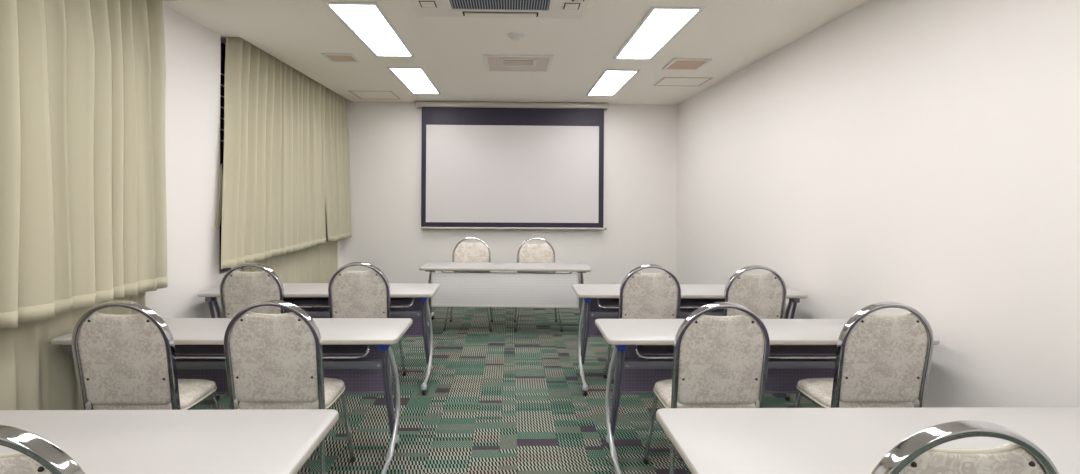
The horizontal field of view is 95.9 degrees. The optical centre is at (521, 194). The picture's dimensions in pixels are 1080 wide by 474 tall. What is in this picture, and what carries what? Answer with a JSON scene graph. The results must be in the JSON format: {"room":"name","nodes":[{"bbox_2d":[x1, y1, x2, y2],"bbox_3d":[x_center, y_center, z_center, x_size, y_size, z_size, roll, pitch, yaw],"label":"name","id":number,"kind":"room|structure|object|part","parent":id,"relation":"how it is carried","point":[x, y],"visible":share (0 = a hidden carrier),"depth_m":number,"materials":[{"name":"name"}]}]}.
{"room":"seminar room","nodes":[
{"label":"seminar room","id":0,"kind":"room"},
{"bbox_2d":[145,3,340,317],"bbox_3d":[-2.659,-0.033,0.796,0.350,2.970,12.500,0,0,-1],"label":"wall","id":1,"kind":"structure","parent":0,"point":[192,50],"depth_m":3.74,"materials":[{"name":"paint"}]},
{"bbox_2d":[0,292,145,409],"bbox_3d":[-2.483,0.141,1.935,0.085,2.577,2.650,0,0,-1],"label":"curtain","id":2,"kind":"object","parent":1,"relation":"hanging from","point":[36,373],"visible":0.03,"depth_m":2.55,"materials":[{"name":"beige fabric"}]},
{"bbox_2d":[216,164,222,229],"bbox_3d":[-2.535,0.013,4.081,0.030,0.553,0.087,0,0,-1],"label":"tieback","id":3,"kind":"object","parent":1,"relation":"attached to","point":[218,220],"visible":0.98,"depth_m":4.09,"materials":[{"name":"beige fabric"}]},
{"bbox_2d":[219,43,227,270],"bbox_3d":[-2.708,-0.339,5.471,0.076,2.020,2.710,0,0,-1],"label":"window","id":4,"kind":"structure","parent":1,"relation":"in","point":[223,46],"depth_m":4.38,"materials":[{"name":"glass"}]},
{"bbox_3d":[-2.718,-0.339,5.471,0.006,1.920,2.610,0,0,-1],"label":"glass","id":5,"kind":"part","parent":4,"relation":"part of","materials":[{"name":"glass"}]},
{"bbox_2d":[243,198,337,282],"bbox_3d":[-2.557,0.141,5.665,0.081,2.577,2.430,0,0,-1],"label":"curtain","id":6,"kind":"object","parent":1,"relation":"hanging from","point":[315,264],"visible":0.06,"depth_m":5.79,"materials":[{"name":"beige fabric"}]},
{"bbox_2d":[191,298,819,473],"bbox_3d":[-0.125,1.527,0.848,5.437,0.120,12.900,0,0,-1],"label":"floor","id":7,"kind":"structure","parent":0,"point":[502,400],"depth_m":3.32,"materials":[{"name":"carpet"}]},
{"bbox_2d":[0,425,84,473],"bbox_3d":[-1.154,0.974,1.234,0.526,0.974,0.460,0,0,-1],"label":"banquet chair","id":8,"kind":"object","parent":7,"relation":"on","point":[35,454],"visible":1,"depth_m":1.03,"materials":[{"name":"metal"}]},
{"bbox_3d":[-1.148,0.766,1.064,0.398,0.445,0.083,0,0,-1],"label":"panel","id":9,"kind":"part","parent":8,"relation":"part of","materials":[{"name":"fabric"}]},
{"bbox_2d":[72,300,218,409],"bbox_3d":[-1.840,0.970,2.425,0.526,0.974,0.460,0,0,-1],"label":"banquet chair","id":10,"kind":"object","parent":7,"relation":"on","point":[122,362],"visible":0.81,"depth_m":2.25,"materials":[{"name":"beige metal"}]},
{"bbox_3d":[-1.837,0.762,2.256,0.398,0.445,0.083,0,0,-1],"label":"panel","id":11,"kind":"part","parent":10,"relation":"part of","materials":[{"name":"fabric"}]},
{"bbox_3d":[-1.842,1.016,2.475,0.444,0.061,0.346,0,0,-1],"label":"seat","id":12,"kind":"part","parent":10,"relation":"part of","materials":[{"name":"fabric"}]},
{"bbox_3d":[-1.843,1.060,2.467,0.411,0.022,0.324,0,0,-1],"label":"seat frame","id":13,"kind":"part","parent":10,"relation":"part of","materials":[{"name":"silver metal"}]},
{"bbox_3d":[-1.627,1.248,2.617,0.091,0.399,0.025,0,0,-36],"label":"leg","id":14,"kind":"part","parent":10,"relation":"part of","materials":[{"name":"silver metal"}]},
{"bbox_2d":[0,409,338,473],"bbox_3d":[-1.539,1.108,1.390,1.804,0.700,0.663,0,0,-1],"label":"folding table","id":15,"kind":"object","parent":7,"relation":"on","point":[273,441],"visible":0.98,"depth_m":1.53,"materials":[{"name":"laminate"}]},
{"bbox_2d":[51,318,412,473],"bbox_3d":[-1.565,1.108,2.668,1.804,0.700,0.663,0,0,-1],"label":"folding table","id":16,"kind":"object","parent":7,"relation":"on","point":[358,352],"visible":0.47,"depth_m":2.76,"materials":[{"name":"white laminate"}]},
{"bbox_2d":[174,345,371,354],"bbox_3d":[-1.566,0.869,2.777,1.400,0.008,0.250,0,0,-1],"label":"shelf","id":17,"kind":"object","parent":16,"relation":"attached to","point":[179,349],"depth_m":2.72,"materials":[{"name":"grey metal"}]},
{"bbox_3d":[-1.563,0.828,2.673,1.484,0.095,0.160,0,0,-1],"label":"rail","id":18,"kind":"part","parent":16,"relation":"part of","materials":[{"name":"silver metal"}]},
{"bbox_3d":[-1.569,1.001,2.932,1.530,0.375,0.010,0,0,-1],"label":"modesty panel","id":19,"kind":"part","parent":16,"relation":"part of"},
{"bbox_3d":[-0.714,1.104,2.627,0.059,0.614,0.479,0,0,-6],"label":"leg","id":20,"kind":"part","parent":16,"relation":"part of","materials":[{"name":"silver metal"}]},
{"bbox_2d":[216,263,285,399],"bbox_3d":[-1.929,0.969,3.658,0.526,0.974,0.460,0,0,-1],"label":"banquet chair","id":21,"kind":"object","parent":7,"relation":"on","point":[238,289],"visible":0.47,"depth_m":3.47,"materials":[{"name":"fabric"}]},
{"bbox_3d":[-1.925,0.762,3.489,0.398,0.445,0.083,0,0,-1],"label":"panel","id":22,"kind":"part","parent":21,"relation":"part of","materials":[{"name":"fabric"}]},
{"bbox_3d":[-1.925,0.770,3.493,0.443,0.577,0.125,0,0,-1],"label":"frame","id":23,"kind":"part","parent":21,"relation":"part of","materials":[{"name":"silver metal"}]},
{"bbox_2d":[224,300,354,473],"bbox_3d":[-1.167,0.974,2.457,0.526,0.974,0.460,0,0,-1],"label":"banquet chair","id":24,"kind":"object","parent":7,"relation":"on","point":[273,361],"visible":0.88,"depth_m":2.28,"materials":[{"name":"fabric"}]},
{"bbox_3d":[-1.161,0.766,2.287,0.398,0.445,0.083,0,0,-1],"label":"panel","id":25,"kind":"part","parent":24,"relation":"part of","materials":[{"name":"fabric"}]},
{"bbox_3d":[-1.161,0.775,2.291,0.443,0.577,0.125,0,0,-1],"label":"frame","id":26,"kind":"part","parent":24,"relation":"part of","materials":[{"name":"silver metal"}]},
{"bbox_3d":[-1.167,1.020,2.507,0.444,0.061,0.346,0,0,-1],"label":"seat","id":27,"kind":"part","parent":24,"relation":"part of","materials":[{"name":"fabric"}]},
{"bbox_3d":[-0.942,1.247,2.307,0.024,0.411,0.093,0,0,-25],"label":"leg","id":28,"kind":"part","parent":24,"relation":"part of","materials":[{"name":"silver metal"}]},
{"bbox_3d":[-0.952,1.252,2.649,0.091,0.399,0.025,0,0,-36],"label":"leg","id":29,"kind":"part","parent":24,"relation":"part of","materials":[{"name":"silver metal"}]},
{"bbox_2d":[197,283,440,394],"bbox_3d":[-1.589,1.108,3.849,1.804,0.700,0.663,0,0,-1],"label":"folding table","id":30,"kind":"object","parent":7,"relation":"on","point":[408,300],"visible":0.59,"depth_m":3.93,"materials":[{"name":"white laminate"}]},
{"bbox_3d":[-2.437,1.094,3.775,0.059,0.614,0.479,0,0,3],"label":"leg","id":31,"kind":"part","parent":30,"relation":"part of","materials":[{"name":"silver metal"}]},
{"bbox_2d":[285,298,414,305],"bbox_3d":[-1.589,0.869,3.959,1.400,0.008,0.250,0,0,-1],"label":"shelf","id":32,"kind":"object","parent":30,"relation":"attached to","point":[296,301],"depth_m":3.94,"materials":[{"name":"grey metal"}]},
{"bbox_3d":[-1.593,1.001,4.114,1.530,0.375,0.010,0,0,-1],"label":"modesty panel","id":33,"kind":"part","parent":30,"relation":"part of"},
{"bbox_3d":[-1.587,0.828,3.855,1.484,0.095,0.160,0,0,-1],"label":"rail","id":34,"kind":"part","parent":30,"relation":"part of","materials":[{"name":"silver metal"}]},
{"bbox_2d":[421,383,426,389],"bbox_3d":[-0.712,1.401,3.562,0.048,0.044,0.047,0,0,-1],"label":"table foot","id":35,"kind":"object","parent":30,"relation":"attached to","point":[423,387],"depth_m":3.55,"materials":[{"name":"silver metal"}]},
{"bbox_3d":[-0.738,1.104,3.809,0.059,0.614,0.479,0,0,-6],"label":"leg","id":36,"kind":"part","parent":30,"relation":"part of","materials":[{"name":"silver metal"}]},
{"bbox_2d":[328,262,405,393],"bbox_3d":[-1.188,0.974,3.728,0.526,0.974,0.460,0,0,-1],"label":"banquet chair","id":37,"kind":"object","parent":7,"relation":"on","point":[351,294],"visible":0.59,"depth_m":3.54,"materials":[{"name":"fabric"}]},
{"bbox_3d":[-1.182,0.766,3.559,0.398,0.445,0.083,0,0,-1],"label":"panel","id":38,"kind":"part","parent":37,"relation":"part of","materials":[{"name":"fabric"}]},
{"bbox_3d":[-1.182,0.775,3.563,0.443,0.577,0.125,0,0,-1],"label":"frame","id":39,"kind":"part","parent":37,"relation":"part of","materials":[{"name":"silver metal"}]},
{"bbox_3d":[-0.963,1.247,3.579,0.024,0.411,0.093,0,0,-25],"label":"leg","id":40,"kind":"part","parent":37,"relation":"part of","materials":[{"name":"silver metal"}]},
{"bbox_3d":[-0.972,1.252,3.921,0.091,0.399,0.025,0,0,-36],"label":"leg","id":41,"kind":"part","parent":37,"relation":"part of","materials":[{"name":"silver metal"}]},
{"bbox_2d":[443,237,492,331],"bbox_3d":[-0.576,0.977,5.433,0.526,0.974,0.460,0,0,0],"label":"banquet chair","id":42,"kind":"object","parent":7,"relation":"on","point":[462,252],"visible":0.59,"depth_m":5.58,"materials":[{"name":"fabric"}]},
{"bbox_3d":[-0.796,1.253,5.245,0.091,0.399,0.025,0,0,-35],"label":"leg","id":43,"kind":"part","parent":42,"relation":"part of","materials":[{"name":"silver metal"}]},
{"bbox_3d":[-0.574,0.778,5.599,0.443,0.577,0.125,0,0,0],"label":"frame","id":44,"kind":"part","parent":42,"relation":"part of","materials":[{"name":"silver metal"}]},
{"bbox_2d":[454,242,488,271],"bbox_3d":[-0.574,0.770,5.583,0.398,0.445,0.099,0,0,0],"label":"cushion","id":45,"kind":"object","parent":42,"relation":"on","point":[463,252],"depth_m":5.58,"materials":[{"name":"fabric"}]},
{"bbox_3d":[-0.357,1.255,5.245,0.091,0.399,0.025,0,0,35],"label":"leg","id":46,"kind":"part","parent":42,"relation":"part of","materials":[{"name":"silver metal"}]},
{"bbox_2d":[419,262,590,330],"bbox_3d":[-0.169,1.117,5.387,1.804,0.700,0.663,0,0,1],"label":"folding table","id":47,"kind":"object","parent":7,"relation":"on","point":[457,289],"visible":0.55,"depth_m":5.09,"materials":[{"name":"laminate"}]},
{"bbox_3d":[-1.017,1.102,5.457,0.059,0.614,0.479,0,0,-4],"label":"leg","id":48,"kind":"part","parent":47,"relation":"part of","materials":[{"name":"silver metal"}]},
{"bbox_3d":[-0.172,0.994,5.093,1.530,0.345,0.010,0,0,1],"label":"modesty panel","id":49,"kind":"part","parent":47,"relation":"part of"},
{"bbox_3d":[-0.167,0.836,5.382,1.484,0.095,0.160,0,0,1],"label":"rail","id":50,"kind":"part","parent":47,"relation":"part of","materials":[{"name":"silver metal"}]},
{"bbox_2d":[514,237,562,331],"bbox_3d":[0.177,0.982,5.433,0.526,0.974,0.460,0,0,-3],"label":"banquet chair","id":51,"kind":"object","parent":7,"relation":"on","point":[527,252],"visible":0.59,"depth_m":5.58,"materials":[{"name":"fabric"}]},
{"bbox_3d":[-0.033,1.257,5.234,0.079,0.399,0.062,0,0,-3],"label":"leg","id":52,"kind":"part","parent":51,"relation":"part of","materials":[{"name":"silver metal"}]},
{"bbox_3d":[0.171,0.783,5.599,0.443,0.577,0.125,0,0,-3],"label":"frame","id":53,"kind":"part","parent":51,"relation":"part of","materials":[{"name":"silver metal"}]},
{"bbox_2d":[519,243,553,272],"bbox_3d":[0.172,0.774,5.583,0.398,0.445,0.099,0,0,-3],"label":"cushion","id":54,"kind":"object","parent":51,"relation":"on","point":[528,252],"depth_m":5.58,"materials":[{"name":"fabric"}]},
{"bbox_3d":[0.405,1.260,5.257,0.091,0.399,0.025,0,0,32],"label":"leg","id":55,"kind":"part","parent":51,"relation":"part of","materials":[{"name":"silver metal"}]},
{"bbox_2d":[603,264,680,397],"bbox_3d":[0.925,0.986,3.706,0.526,0.974,0.460,0,0,-1],"label":"banquet chair","id":56,"kind":"object","parent":7,"relation":"on","point":[641,295],"visible":0.63,"depth_m":3.52,"materials":[{"name":"fabric"}]},
{"bbox_3d":[0.702,1.262,3.889,0.091,0.399,0.025,0,0,34],"label":"leg","id":57,"kind":"part","parent":56,"relation":"part of","materials":[{"name":"silver metal"}]},
{"bbox_3d":[0.931,0.787,3.541,0.443,0.577,0.125,0,0,-1],"label":"frame","id":58,"kind":"part","parent":56,"relation":"part of","materials":[{"name":"silver metal"}]},
{"bbox_3d":[0.931,0.779,3.537,0.398,0.445,0.083,0,0,-1],"label":"panel","id":59,"kind":"part","parent":56,"relation":"part of","materials":[{"name":"fabric"}]},
{"bbox_2d":[572,284,806,395],"bbox_3d":[1.335,1.125,3.894,1.804,0.700,0.663,0,0,-1],"label":"folding table","id":60,"kind":"object","parent":7,"relation":"on","point":[601,301],"visible":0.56,"depth_m":3.96,"materials":[{"name":"white laminate"}]},
{"bbox_3d":[0.487,1.111,3.819,0.059,0.614,0.479,0,0,3],"label":"leg","id":61,"kind":"part","parent":60,"relation":"part of","materials":[{"name":"silver metal"}]},
{"bbox_2d":[582,383,587,390],"bbox_3d":[0.468,1.408,3.570,0.048,0.044,0.047,0,0,-1],"label":"table foot","id":62,"kind":"object","parent":60,"relation":"attached to","point":[585,387],"depth_m":3.55,"materials":[{"name":"silver metal"}]},
{"bbox_3d":[1.337,0.845,3.899,1.484,0.095,0.160,0,0,-1],"label":"rail","id":63,"kind":"part","parent":60,"relation":"part of","materials":[{"name":"silver metal"}]},
{"bbox_3d":[1.330,1.018,4.158,1.530,0.375,0.010,0,0,-1],"label":"modesty panel","id":64,"kind":"part","parent":60,"relation":"part of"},
{"bbox_2d":[596,299,722,306],"bbox_3d":[1.334,0.886,4.003,1.400,0.008,0.250,0,0,-1],"label":"shelf","id":65,"kind":"object","parent":60,"relation":"attached to","point":[603,302],"depth_m":3.99,"materials":[{"name":"grey metal"}]},
{"bbox_3d":[2.186,1.121,3.853,0.059,0.614,0.479,0,0,-6],"label":"leg","id":66,"kind":"part","parent":60,"relation":"part of","materials":[{"name":"silver metal"}]},
{"bbox_2d":[643,302,769,473],"bbox_3d":[0.934,0.986,2.466,0.526,0.974,0.460,0,0,-1],"label":"banquet chair","id":67,"kind":"object","parent":7,"relation":"on","point":[719,361],"visible":0.91,"depth_m":2.29,"materials":[{"name":"fabric"}]},
{"bbox_3d":[0.711,1.262,2.649,0.091,0.399,0.025,0,0,34],"label":"leg","id":68,"kind":"part","parent":67,"relation":"part of","materials":[{"name":"silver metal"}]},
{"bbox_3d":[0.715,1.257,2.308,0.024,0.411,0.093,0,0,23],"label":"leg","id":69,"kind":"part","parent":67,"relation":"part of","materials":[{"name":"silver metal"}]},
{"bbox_3d":[0.934,1.032,2.517,0.444,0.061,0.346,0,0,-1],"label":"seat","id":70,"kind":"part","parent":67,"relation":"part of","materials":[{"name":"fabric"}]},
{"bbox_3d":[0.940,0.787,2.300,0.443,0.577,0.125,0,0,-1],"label":"frame","id":71,"kind":"part","parent":67,"relation":"part of","materials":[{"name":"silver metal"}]},
{"bbox_3d":[0.940,0.779,2.297,0.398,0.445,0.083,0,0,-1],"label":"panel","id":72,"kind":"part","parent":67,"relation":"part of","materials":[{"name":"fabric"}]},
{"bbox_2d":[722,265,789,400],"bbox_3d":[1.679,0.990,3.686,0.526,0.974,0.460,0,0,-1],"label":"banquet chair","id":73,"kind":"object","parent":7,"relation":"on","point":[764,295],"visible":0.56,"depth_m":3.50,"materials":[{"name":"fabric"}]},
{"bbox_3d":[1.683,0.792,3.521,0.443,0.577,0.125,0,0,-1],"label":"frame","id":74,"kind":"part","parent":73,"relation":"part of","materials":[{"name":"silver metal"}]},
{"bbox_3d":[1.683,0.783,3.517,0.398,0.445,0.083,0,0,-1],"label":"panel","id":75,"kind":"part","parent":73,"relation":"part of","materials":[{"name":"fabric"}]},
{"bbox_2d":[595,319,939,473],"bbox_3d":[1.359,1.125,2.719,1.804,0.700,0.663,0,0,-1],"label":"folding table","id":76,"kind":"object","parent":7,"relation":"on","point":[800,349],"visible":0.48,"depth_m":2.81,"materials":[{"name":"white laminate"}]},
{"bbox_3d":[0.511,1.111,2.644,0.059,0.614,0.479,0,0,3],"label":"leg","id":77,"kind":"part","parent":76,"relation":"part of","materials":[{"name":"silver metal"}]},
{"bbox_3d":[1.354,1.018,2.983,1.530,0.375,0.010,0,0,-1],"label":"modesty panel","id":78,"kind":"part","parent":76,"relation":"part of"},
{"bbox_2d":[633,345,836,354],"bbox_3d":[1.358,0.886,2.828,1.400,0.008,0.250,0,0,-1],"label":"shelf","id":79,"kind":"object","parent":76,"relation":"attached to","point":[642,349],"depth_m":2.77,"materials":[{"name":"grey metal"}]},
{"bbox_3d":[1.360,0.845,2.724,1.484,0.095,0.160,0,0,-1],"label":"rail","id":80,"kind":"part","parent":76,"relation":"part of","materials":[{"name":"silver metal"}]},
{"bbox_2d":[794,301,933,407],"bbox_3d":[1.726,0.991,2.497,0.526,0.974,0.460,0,0,-1],"label":"banquet chair","id":81,"kind":"object","parent":7,"relation":"on","point":[882,361],"visible":0.77,"depth_m":2.32,"materials":[{"name":"fabric"}]},
{"bbox_3d":[1.502,1.266,2.680,0.091,0.399,0.025,0,0,34],"label":"leg","id":82,"kind":"part","parent":81,"relation":"part of","materials":[{"name":"silver metal"}]},
{"bbox_3d":[1.726,1.081,2.539,0.411,0.022,0.324,0,0,-1],"label":"seat frame","id":83,"kind":"part","parent":81,"relation":"part of","materials":[{"name":"silver metal"}]},
{"bbox_3d":[1.726,1.037,2.547,0.444,0.061,0.346,0,0,-1],"label":"seat","id":84,"kind":"part","parent":81,"relation":"part of","materials":[{"name":"fabric"}]},
{"bbox_3d":[1.732,0.783,2.328,0.398,0.445,0.083,0,0,-1],"label":"panel","id":85,"kind":"part","parent":81,"relation":"part of","materials":[{"name":"fabric"}]},
{"bbox_2d":[656,407,1079,473],"bbox_3d":[1.384,1.126,1.449,1.804,0.700,0.663,0,0,-1],"label":"folding table","id":86,"kind":"object","parent":7,"relation":"on","point":[708,440],"visible":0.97,"depth_m":1.57,"materials":[{"name":"white laminate"}]},
{"bbox_2d":[871,420,1058,473],"bbox_3d":[0.986,0.986,1.277,0.526,0.974,0.460,0,0,-1],"label":"banquet chair","id":87,"kind":"object","parent":7,"relation":"on","point":[916,454],"visible":1,"depth_m":1.07,"materials":[{"name":"metal"}]},
{"bbox_3d":[0.989,0.779,1.107,0.398,0.445,0.083,0,0,-1],"label":"panel","id":88,"kind":"part","parent":87,"relation":"part of","materials":[{"name":"fabric"}]},
{"bbox_2d":[341,100,676,283],"bbox_3d":[-0.244,0.036,7.197,5.437,2.860,0.200,0,0,-1],"label":"wall","id":89,"kind":"structure","parent":0,"point":[385,138],"depth_m":7.10,"materials":[{"name":"paint"}]},
{"bbox_2d":[416,101,607,231],"bbox_3d":[-0.135,-0.399,7.026,2.758,1.868,0.144,0,0,-1],"label":"projection screen","id":90,"kind":"object","parent":89,"relation":"attached to","point":[485,165],"visible":1,"depth_m":7.00,"materials":[{"name":"white fabric"}]},
{"bbox_2d":[162,0,868,104],"bbox_3d":[-0.107,-1.453,0.848,5.437,0.240,12.900,0,0,-1],"label":"ceiling","id":91,"kind":"structure","parent":0,"point":[735,34],"depth_m":4.28,"materials":[{"name":"white paint"}]},
{"bbox_2d":[321,53,360,61],"bbox_3d":[-1.754,-1.336,4.755,0.300,0.014,0.270,0,0,-1],"label":"ceiling vent","id":92,"kind":"object","parent":91,"relation":"in","point":[333,57],"visible":1,"depth_m":4.73,"materials":[{"name":"beige plastic"}]},
{"bbox_2d":[326,55,355,60],"bbox_3d":[-1.754,-1.335,4.755,0.240,0.005,0.200,0,0,-1],"label":"grille","id":93,"kind":"object","parent":92,"relation":"attached to","point":[330,57],"depth_m":4.74,"materials":[{"name":"beige"}]},
{"bbox_2d":[323,2,414,56],"bbox_3d":[-1.202,-1.334,4.037,0.378,0.012,1.310,0,0,-1],"label":"recessed light","id":94,"kind":"object","parent":91,"relation":"in","point":[367,21],"visible":1,"depth_m":3.87,"materials":[{"name":"white plastic"}]},
{"bbox_2d":[349,91,400,99],"bbox_3d":[-1.965,-1.341,6.561,0.560,0.006,0.540,0,0,-1],"label":"access hatch","id":95,"kind":"object","parent":91,"relation":"attached to","point":[360,94],"visible":1,"depth_m":6.52,"materials":[{"name":"beige"}]},
{"bbox_2d":[387,67,440,93],"bbox_3d":[-1.236,-1.334,5.766,0.378,0.012,1.310,0,0,-1],"label":"recessed light","id":96,"kind":"object","parent":91,"relation":"in","point":[416,80],"visible":1,"depth_m":5.64,"materials":[{"name":"white plastic"}]},
{"bbox_2d":[411,0,588,18],"bbox_3d":[-0.141,-1.321,3.028,1.220,0.024,1.220,0,0,-1],"label":"air conditioner","id":97,"kind":"object","parent":91,"relation":"attached to","point":[557,9],"visible":1,"depth_m":3.44,"materials":[{"name":"white plastic"}]},
{"bbox_3d":[-0.649,-1.320,3.377,0.094,0.006,0.094,0,0,-1],"label":"plate","id":98,"kind":"part","parent":97,"relation":"part of","materials":[{"name":"white plastic"}]},
{"bbox_2d":[445,0,554,11],"bbox_3d":[-0.141,-1.315,3.028,0.744,0.012,0.920,0,0,-1],"label":"grille","id":99,"kind":"object","parent":97,"relation":"attached to","point":[450,5],"depth_m":3.39,"materials":[{"name":"grey"}]},
{"bbox_2d":[462,11,538,16],"bbox_3d":[-0.152,-1.319,3.558,0.550,0.004,0.084,0,0,-1],"label":"outlet","id":100,"kind":"object","parent":97,"relation":"attached to","point":[464,13],"depth_m":3.54,"materials":[{"name":"white plastic"}]},
{"bbox_3d":[0.351,-1.315,3.398,0.094,0.006,0.094,0,0,-1],"label":"plate","id":101,"kind":"part","parent":97,"relation":"part of","materials":[{"name":"white plastic"}]},
{"bbox_2d":[508,32,523,40],"bbox_3d":[-0.044,-1.314,4.070,0.140,0.038,0.140,0,0,-1],"label":"smoke detector","id":102,"kind":"object","parent":91,"relation":"attached to","point":[515,36],"visible":1,"depth_m":4.03,"materials":[{"name":"white plastic"}]},
{"bbox_2d":[483,54,552,71],"bbox_3d":[-0.034,-1.324,4.925,0.666,0.018,0.590,0,0,-1],"label":"ceiling vent","id":103,"kind":"object","parent":91,"relation":"in","point":[493,62],"visible":1,"depth_m":4.89,"materials":[{"name":"white plastic"}]},
{"bbox_2d":[500,58,536,66],"bbox_3d":[-0.033,-1.322,4.868,0.360,0.014,0.265,0,0,-1],"label":"outlet","id":104,"kind":"object","parent":103,"relation":"attached to","point":[511,62],"depth_m":4.86,"materials":[{"name":"beige"}]},
{"bbox_3d":[-0.034,-1.330,4.925,0.596,0.005,0.520,0,0,-1],"label":"plate","id":105,"kind":"part","parent":103,"relation":"part of","materials":[{"name":"beige plastic"}]},
{"bbox_2d":[586,69,639,95],"bbox_3d":[1.058,-1.320,5.812,0.378,0.012,1.310,0,0,-1],"label":"recessed light","id":106,"kind":"object","parent":91,"relation":"in","point":[610,82],"visible":1,"depth_m":5.71,"materials":[{"name":"white plastic"}]},
{"bbox_2d":[613,6,704,59],"bbox_3d":[1.093,-1.320,4.084,0.378,0.012,1.310,0,0,-1],"label":"recessed light","id":107,"kind":"object","parent":91,"relation":"in","point":[660,25],"visible":1,"depth_m":3.92,"materials":[{"name":"white plastic"}]},
{"bbox_2d":[653,77,712,85],"bbox_3d":[1.878,-1.318,5.689,0.560,0.006,0.420,0,0,-1],"label":"access hatch","id":108,"kind":"object","parent":91,"relation":"attached to","point":[666,81],"visible":1,"depth_m":5.67,"materials":[{"name":"beige"}]},
{"bbox_2d":[662,58,711,69],"bbox_3d":[1.665,-1.316,4.920,0.370,0.014,0.390,0,0,-1],"label":"ceiling vent","id":109,"kind":"object","parent":91,"relation":"in","point":[676,63],"visible":1,"depth_m":4.90,"materials":[{"name":"beige plastic"}]},
{"bbox_2d":[666,60,706,68],"bbox_3d":[1.665,-1.315,4.920,0.310,0.005,0.320,0,0,-1],"label":"grille","id":110,"kind":"object","parent":109,"relation":"attached to","point":[675,64],"depth_m":4.91,"materials":[{"name":"beige"}]},
{"bbox_3d":[-2.432,-1.474,1.876,0.035,0.085,2.970,0,0,-1],"label":"rail","id":111,"kind":"object","parent":91,"relation":"attached to","visible":0},
{"bbox_2d":[0,0,167,328],"bbox_3d":[-2.408,-0.402,1.923,0.189,2.040,2.747,0,0,-1],"label":"curtain","id":112,"kind":"object","parent":111,"relation":"hanging from","point":[83,215],"visible":1,"depth_m":2.64,"materials":[{"name":"beige fabric"}]},
{"bbox_3d":[-2.507,-1.475,5.600,0.035,0.085,2.860,0,0,-1],"label":"rail","id":113,"kind":"object","parent":91,"relation":"attached to","visible":0},
{"bbox_2d":[221,37,325,269],"bbox_3d":[-2.483,-0.401,5.096,0.152,2.042,2.210,0,0,-1],"label":"curtain","id":114,"kind":"object","parent":113,"relation":"hanging from","point":[273,192],"visible":0.95,"depth_m":4.74,"materials":[{"name":"beige fabric"}]},
{"bbox_2d":[325,87,351,241],"bbox_3d":[-2.494,-0.406,6.608,0.192,2.032,0.805,0,0,-1],"label":"curtain","id":115,"kind":"object","parent":113,"relation":"hanging from","point":[337,150],"visible":0.87,"depth_m":6.51,"materials":[{"name":"beige fabric"}]},
{"bbox_2d":[676,0,1079,407],"bbox_3d":[2.502,0.082,0.901,0.200,2.800,12.500,0,0,-1],"label":"wall","id":116,"kind":"structure","parent":0,"point":[921,155],"depth_m":2.87,"materials":[{"name":"paint"}]}
]}

